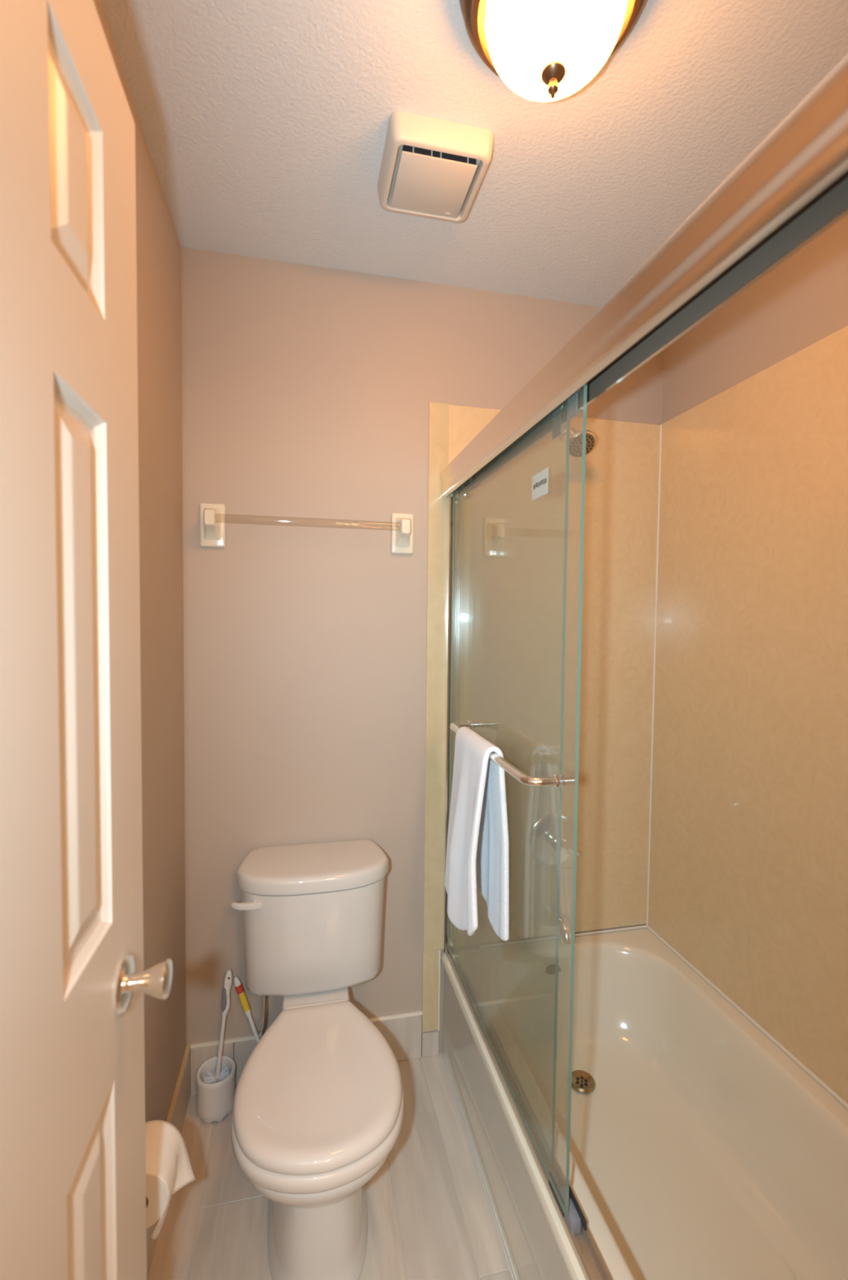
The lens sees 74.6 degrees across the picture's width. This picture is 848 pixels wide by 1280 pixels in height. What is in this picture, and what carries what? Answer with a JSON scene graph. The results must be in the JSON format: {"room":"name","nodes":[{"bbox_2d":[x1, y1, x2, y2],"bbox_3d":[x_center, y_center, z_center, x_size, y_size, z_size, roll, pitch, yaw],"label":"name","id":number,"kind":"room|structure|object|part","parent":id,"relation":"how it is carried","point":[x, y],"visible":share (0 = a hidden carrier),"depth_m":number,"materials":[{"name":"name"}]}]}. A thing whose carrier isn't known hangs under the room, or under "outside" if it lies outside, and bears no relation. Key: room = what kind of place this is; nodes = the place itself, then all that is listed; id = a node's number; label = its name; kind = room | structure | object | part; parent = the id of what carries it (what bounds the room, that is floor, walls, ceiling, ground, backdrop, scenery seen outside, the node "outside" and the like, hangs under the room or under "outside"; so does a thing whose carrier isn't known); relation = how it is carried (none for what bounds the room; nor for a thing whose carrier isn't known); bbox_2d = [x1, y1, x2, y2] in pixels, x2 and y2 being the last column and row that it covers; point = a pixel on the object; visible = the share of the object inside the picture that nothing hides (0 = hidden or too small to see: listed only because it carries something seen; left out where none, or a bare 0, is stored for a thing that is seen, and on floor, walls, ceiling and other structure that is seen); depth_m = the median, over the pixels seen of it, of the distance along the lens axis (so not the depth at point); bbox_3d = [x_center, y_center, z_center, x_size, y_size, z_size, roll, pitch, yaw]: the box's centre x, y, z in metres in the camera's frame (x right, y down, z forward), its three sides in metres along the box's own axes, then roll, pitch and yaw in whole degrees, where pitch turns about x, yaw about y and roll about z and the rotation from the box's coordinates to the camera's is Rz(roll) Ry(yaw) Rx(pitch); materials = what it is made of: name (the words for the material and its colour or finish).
{"room":"bathroom","nodes":[
{"label":"bathroom","id":0,"kind":"room"},
{"bbox_2d":[93,0,186,1122],"bbox_3d":[-0.583,0.157,0.836,0.120,2.440,1.540,0,2,-12],"label":"wall","id":1,"kind":"structure","parent":0,"point":[158,253],"depth_m":1.32,"materials":[{"name":"paint"}]},
{"bbox_2d":[146,1044,191,1279],"bbox_3d":[-0.535,1.301,0.917,0.012,0.147,1.500,0,2,-12],"label":"baseboard","id":2,"kind":"structure","parent":1,"relation":"attached to","point":[181,1095],"depth_m":1.50,"materials":[{"name":"beige stone"}]},
{"bbox_2d":[195,1055,235,1124],"bbox_3d":[-0.594,1.286,1.592,0.106,0.120,0.106,0,2,-12],"label":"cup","id":3,"kind":"object","parent":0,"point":[215,1083],"depth_m":1.56,"materials":[{"name":"white plastic"}]},
{"bbox_2d":[147,1051,515,1279],"bbox_3d":[0.158,1.462,0.206,2.500,0.100,3.440,0,2,-12],"label":"floor","id":4,"kind":"structure","parent":0,"point":[431,1215],"depth_m":1.33,"materials":[{"name":"beige tile"}]},
{"bbox_2d":[195,969,235,1124],"bbox_3d":[-0.593,1.152,1.587,0.106,0.388,0.106,0,2,-12],"label":"toilet brush","id":5,"kind":"object","parent":4,"relation":"on","point":[215,1077],"visible":0.99,"depth_m":1.57,"materials":[{"name":"white plastic"}]},
{"bbox_3d":[-0.582,1.190,1.599,0.014,0.234,0.037,2,3,36],"label":"rod","id":6,"kind":"part","parent":5,"relation":"part of","materials":[{"name":"white plastic"}]},
{"bbox_3d":[-0.569,1.022,1.610,0.018,0.128,0.030,2,3,24],"label":"handle","id":7,"kind":"part","parent":5,"relation":"part of","materials":[{"name":"white plastic"}]},
{"bbox_2d":[233,976,259,1043],"bbox_3d":[-0.479,1.168,1.616,0.147,0.356,0.106,0,2,-12],"label":"toilet brush","id":8,"kind":"object","parent":4,"relation":"on","point":[238,986],"visible":0.16,"depth_m":1.63,"materials":[{"name":"multicoloured plastic"}]},
{"bbox_3d":[-0.532,1.047,1.633,0.055,0.116,0.015,1,2,11],"label":"handle","id":9,"kind":"part","parent":8,"relation":"part of","materials":[{"name":"yellow plastic"}]},
{"bbox_3d":[-0.483,1.202,1.629,0.071,0.209,0.014,1,2,14],"label":"rod","id":10,"kind":"part","parent":8,"relation":"part of","materials":[{"name":"white plastic"}]},
{"bbox_2d":[231,839,404,1279],"bbox_3d":[-0.265,0.995,1.357,0.423,0.730,0.720,0,2,-12],"label":"toilet","id":11,"kind":"object","parent":4,"relation":"on","point":[317,1110],"visible":1,"depth_m":1.24,"materials":[{"name":"white ceramic"}]},
{"bbox_3d":[-0.464,0.694,1.452,0.076,0.020,0.022,0,2,-9],"label":"flush lever","id":12,"kind":"part","parent":11,"relation":"part of","materials":[{"name":"white plastic"}]},
{"bbox_3d":[-0.311,0.642,1.580,0.418,0.045,0.234,0,2,-12],"label":"tank lid","id":13,"kind":"part","parent":11,"relation":"part of","materials":[{"name":"white ceramic"}]},
{"bbox_3d":[-0.312,0.809,1.586,0.390,0.286,0.225,0,2,-12],"label":"tank","id":14,"kind":"part","parent":11,"relation":"part of","materials":[{"name":"white ceramic"}]},
{"bbox_3d":[-0.230,0.979,1.219,0.357,0.034,0.437,0,2,-12],"label":"seat","id":15,"kind":"part","parent":11,"relation":"part of","materials":[{"name":"beige plastic"}]},
{"bbox_3d":[-0.229,0.947,1.218,0.349,0.027,0.428,0,2,-12],"label":"lid","id":16,"kind":"part","parent":11,"relation":"part of","materials":[{"name":"beige plastic"}]},
{"bbox_3d":[-0.231,1.056,1.222,0.327,0.119,0.405,0,2,-12],"label":"bowl","id":17,"kind":"part","parent":11,"relation":"part of","materials":[{"name":"white ceramic"}]},
{"bbox_2d":[441,928,847,1279],"bbox_3d":[0.583,1.211,1.137,0.746,0.337,1.532,0,2,-12],"label":"bathtub","id":18,"kind":"object","parent":4,"relation":"on","point":[700,1149],"visible":0.96,"depth_m":1.40,"materials":[{"name":"beige ceramic"}]},
{"bbox_2d":[180,246,663,1052],"bbox_3d":[0.042,0.123,1.823,1.765,2.440,0.120,0,2,-12],"label":"wall","id":19,"kind":"structure","parent":0,"point":[308,391],"depth_m":1.67,"materials":[{"name":"paint"}]},
{"bbox_2d":[200,502,413,554],"bbox_3d":[-0.329,-0.326,1.625,0.620,0.124,0.068,0,2,-12],"label":"towel rail","id":20,"kind":"object","parent":19,"relation":"attached to","point":[212,516],"visible":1,"depth_m":1.59,"materials":[{"name":"beige ceramic"}]},
{"bbox_3d":[-0.597,-0.328,1.560,0.048,0.094,0.057,0,2,-12],"label":"post","id":21,"kind":"part","parent":20,"relation":"part of","materials":[{"name":"beige ceramic"}]},
{"bbox_3d":[-0.059,-0.327,1.679,0.048,0.094,0.057,0,2,-12],"label":"post","id":22,"kind":"part","parent":20,"relation":"part of","materials":[{"name":"beige ceramic"}]},
{"bbox_2d":[190,1010,439,1095],"bbox_3d":[-0.321,1.270,1.726,0.754,0.147,0.012,0,2,-12],"label":"baseboard","id":23,"kind":"structure","parent":19,"relation":"attached to","point":[402,1033],"depth_m":1.77,"materials":[{"name":"beige"}]},
{"bbox_2d":[422,949,439,1032],"bbox_3d":[0.022,1.132,1.798,0.056,0.267,0.006,0,2,-12],"label":"trim","id":24,"kind":"structure","parent":19,"relation":"attached to","point":[430,958],"depth_m":1.79,"materials":[{"name":"beige wood"}]},
{"bbox_2d":[423,402,448,951],"bbox_3d":[0.038,0.133,1.754,0.062,1.729,0.001,0,2,-12],"label":"trim","id":25,"kind":"structure","parent":19,"relation":"attached to","point":[438,412],"depth_m":1.75,"materials":[{"name":"beige stone"}]},
{"bbox_2d":[422,404,660,950],"bbox_3d":[0.403,0.134,1.839,0.812,1.729,0.006,0,2,-12],"label":"wall panel","id":26,"kind":"object","parent":19,"relation":"attached to","point":[513,548],"depth_m":1.85,"materials":[{"name":"beige stone"}]},
{"bbox_2d":[528,813,580,865],"bbox_3d":[0.441,0.668,1.830,0.176,0.176,0.071,0,2,-12],"label":"shower valve","id":27,"kind":"object","parent":19,"relation":"attached to","point":[544,837],"visible":0.82,"depth_m":1.85,"materials":[{"name":"silver metal"}]},
{"bbox_3d":[0.475,0.683,1.810,0.067,0.043,0.018,1,2,-2],"label":"lever","id":28,"kind":"part","parent":27,"relation":"part of","materials":[{"name":"silver metal"}]},
{"bbox_2d":[544,904,571,944],"bbox_3d":[0.445,0.921,1.810,0.054,0.084,0.133,0,2,-12],"label":"tub spout","id":29,"kind":"object","parent":19,"relation":"attached to","point":[550,913],"visible":0.9,"depth_m":1.78,"materials":[{"name":"silver metal"}]},
{"bbox_3d":[0.450,0.892,1.787,0.016,0.024,0.016,0,2,-12],"label":"diverter knob","id":30,"kind":"part","parent":29,"relation":"part of","materials":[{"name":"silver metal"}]},
{"bbox_2d":[557,424,595,457],"bbox_3d":[0.471,-0.633,1.739,0.092,0.129,0.152,0,2,-12],"label":"showerhead","id":31,"kind":"object","parent":19,"relation":"attached to","point":[575,437],"visible":0.84,"depth_m":1.70,"materials":[{"name":"silver metal"}]},
{"bbox_3d":[0.465,-0.657,1.768,0.017,0.049,0.091,0,2,-12],"label":"shower arm","id":32,"kind":"part","parent":31,"relation":"part of","materials":[{"name":"silver metal"}]},
{"bbox_2d":[440,53,847,1279],"bbox_3d":[0.245,0.271,1.021,0.082,1.543,1.530,0,2,-12],"label":"shower door frame","id":33,"kind":"object","parent":19,"relation":"attached to","point":[793,187],"visible":0.85,"depth_m":0.69,"materials":[{"name":"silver metal"}]},
{"bbox_2d":[452,402,569,1164],"bbox_3d":[0.184,0.253,1.390,0.018,1.475,0.717,0,2,-12],"label":"sliding glass panel","id":34,"kind":"object","parent":33,"relation":"hanging from","point":[557,413],"visible":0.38,"depth_m":1.06,"materials":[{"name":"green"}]},
{"bbox_2d":[447,382,587,1216],"bbox_3d":[0.146,0.253,1.331,0.081,1.471,0.807,0,2,-12],"label":"sliding glass panel","id":35,"kind":"object","parent":33,"relation":"hanging from","point":[540,481],"visible":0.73,"depth_m":0.97,"materials":[{"name":"green"}]},
{"bbox_2d":[444,726,509,941],"bbox_3d":[0.114,0.447,1.294,0.097,0.454,0.290,0,2,-12],"label":"hand towel","id":36,"kind":"object","parent":35,"relation":"hanging from","point":[477,855],"visible":0.99,"depth_m":1.26,"materials":[{"name":"white fabric"}]},
{"bbox_2d":[533,477,546,489],"bbox_3d":[0.225,-0.304,1.083,0.001,0.010,0.061,0,2,-12],"label":"print","id":37,"kind":"object","parent":35,"relation":"attached to","point":[539,483],"depth_m":1.08,"materials":[{"name":"grey paper"}]},
{"bbox_3d":[0.247,-0.455,0.989,0.069,0.090,1.530,0,2,-12],"label":"header rail","id":38,"kind":"part","parent":33,"relation":"part of","materials":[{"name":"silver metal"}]},
{"bbox_2d":[100,0,847,306],"bbox_3d":[0.400,-1.077,0.209,1.765,0.100,3.320,0,2,-12],"label":"ceiling","id":39,"kind":"structure","parent":0,"point":[264,123],"depth_m":1.15,"materials":[{"name":"white paint"}]},
{"bbox_2d":[377,111,494,222],"bbox_3d":[0.019,-1.050,1.257,0.226,0.048,0.226,0,2,-12],"label":"exhaust fan cover","id":40,"kind":"object","parent":39,"relation":"attached to","point":[431,167],"visible":1,"depth_m":1.21,"materials":[{"name":"beige plastic"}]},
{"bbox_3d":[0.018,-1.030,1.265,0.166,0.004,0.160,0,2,-12],"label":"panel","id":41,"kind":"part","parent":40,"relation":"part of","materials":[{"name":"beige plastic"}]},
{"bbox_2d":[459,0,645,102],"bbox_3d":[0.208,-0.963,0.889,0.308,0.189,0.308,0,2,-12],"label":"ceiling light","id":42,"kind":"object","parent":39,"relation":"attached to","point":[544,51],"visible":1,"depth_m":0.87,"materials":[{"name":"white glass"}]},
{"bbox_2d":[662,214,847,423],"bbox_3d":[1.023,0.160,1.190,0.120,2.440,1.540,0,2,-12],"label":"wall","id":43,"kind":"structure","parent":0,"point":[802,301],"depth_m":1.47,"materials":[{"name":"paint"}]},
{"bbox_2d":[437,424,847,1109],"bbox_3d":[0.590,0.301,1.104,0.760,1.996,1.527,0,2,-12],"label":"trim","id":44,"kind":"structure","parent":43,"relation":"attached to","point":[744,1013],"depth_m":1.85,"materials":[{"name":"beige"}]},
{"bbox_2d":[648,325,847,1103],"bbox_3d":[0.962,0.172,1.175,0.006,1.741,1.532,0,2,-12],"label":"wall panel","id":45,"kind":"object","parent":43,"relation":"attached to","point":[748,877],"depth_m":1.47,"materials":[{"name":"beige stone"}]},
{"bbox_3d":[0.399,0.194,0.203,1.765,2.440,0.120,0,2,-12],"label":"wall","id":46,"kind":"structure","parent":0,"visible":0},
{"bbox_2d":[0,0,173,1279],"bbox_3d":[-0.324,0.376,0.435,0.142,2.018,0.618,0,2,-12],"label":"door","id":47,"kind":"structure","parent":46,"relation":"in","point":[74,982],"depth_m":0.51,"materials":[{"name":"beige paint"}]},
{"bbox_3d":[-0.330,-0.433,0.523,0.008,0.157,0.093,0,2,-12],"label":"panel","id":48,"kind":"part","parent":47,"relation":"part of","materials":[{"name":"beige paint"}]},
{"bbox_3d":[-0.335,0.043,0.542,0.008,0.510,0.093,0,2,-12],"label":"panel","id":49,"kind":"part","parent":47,"relation":"part of","materials":[{"name":"beige paint"}]},
{"bbox_3d":[-0.344,0.844,0.576,0.008,0.658,0.093,0,2,-12],"label":"panel","id":50,"kind":"part","parent":47,"relation":"part of","materials":[{"name":"beige paint"}]},
{"bbox_3d":[-0.323,0.403,0.658,0.046,0.042,0.042,0,2,-12],"label":"knob","id":51,"kind":"part","parent":47,"relation":"part of","materials":[{"name":"silver metal"}]},
{"bbox_3d":[-0.510,0.925,0.957,0.078,0.050,0.154,0,2,-12],"label":"toilet paper holder","id":52,"kind":"object","parent":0,"visible":0},
{"bbox_2d":[145,1120,195,1239],"bbox_3d":[-0.472,0.948,0.967,0.124,0.148,0.100,0,2,-12],"label":"toilet paper roll","id":53,"kind":"object","parent":52,"relation":"hanging from","point":[167,1162],"visible":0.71,"depth_m":0.96,"materials":[{"name":"white paper"}]}
]}

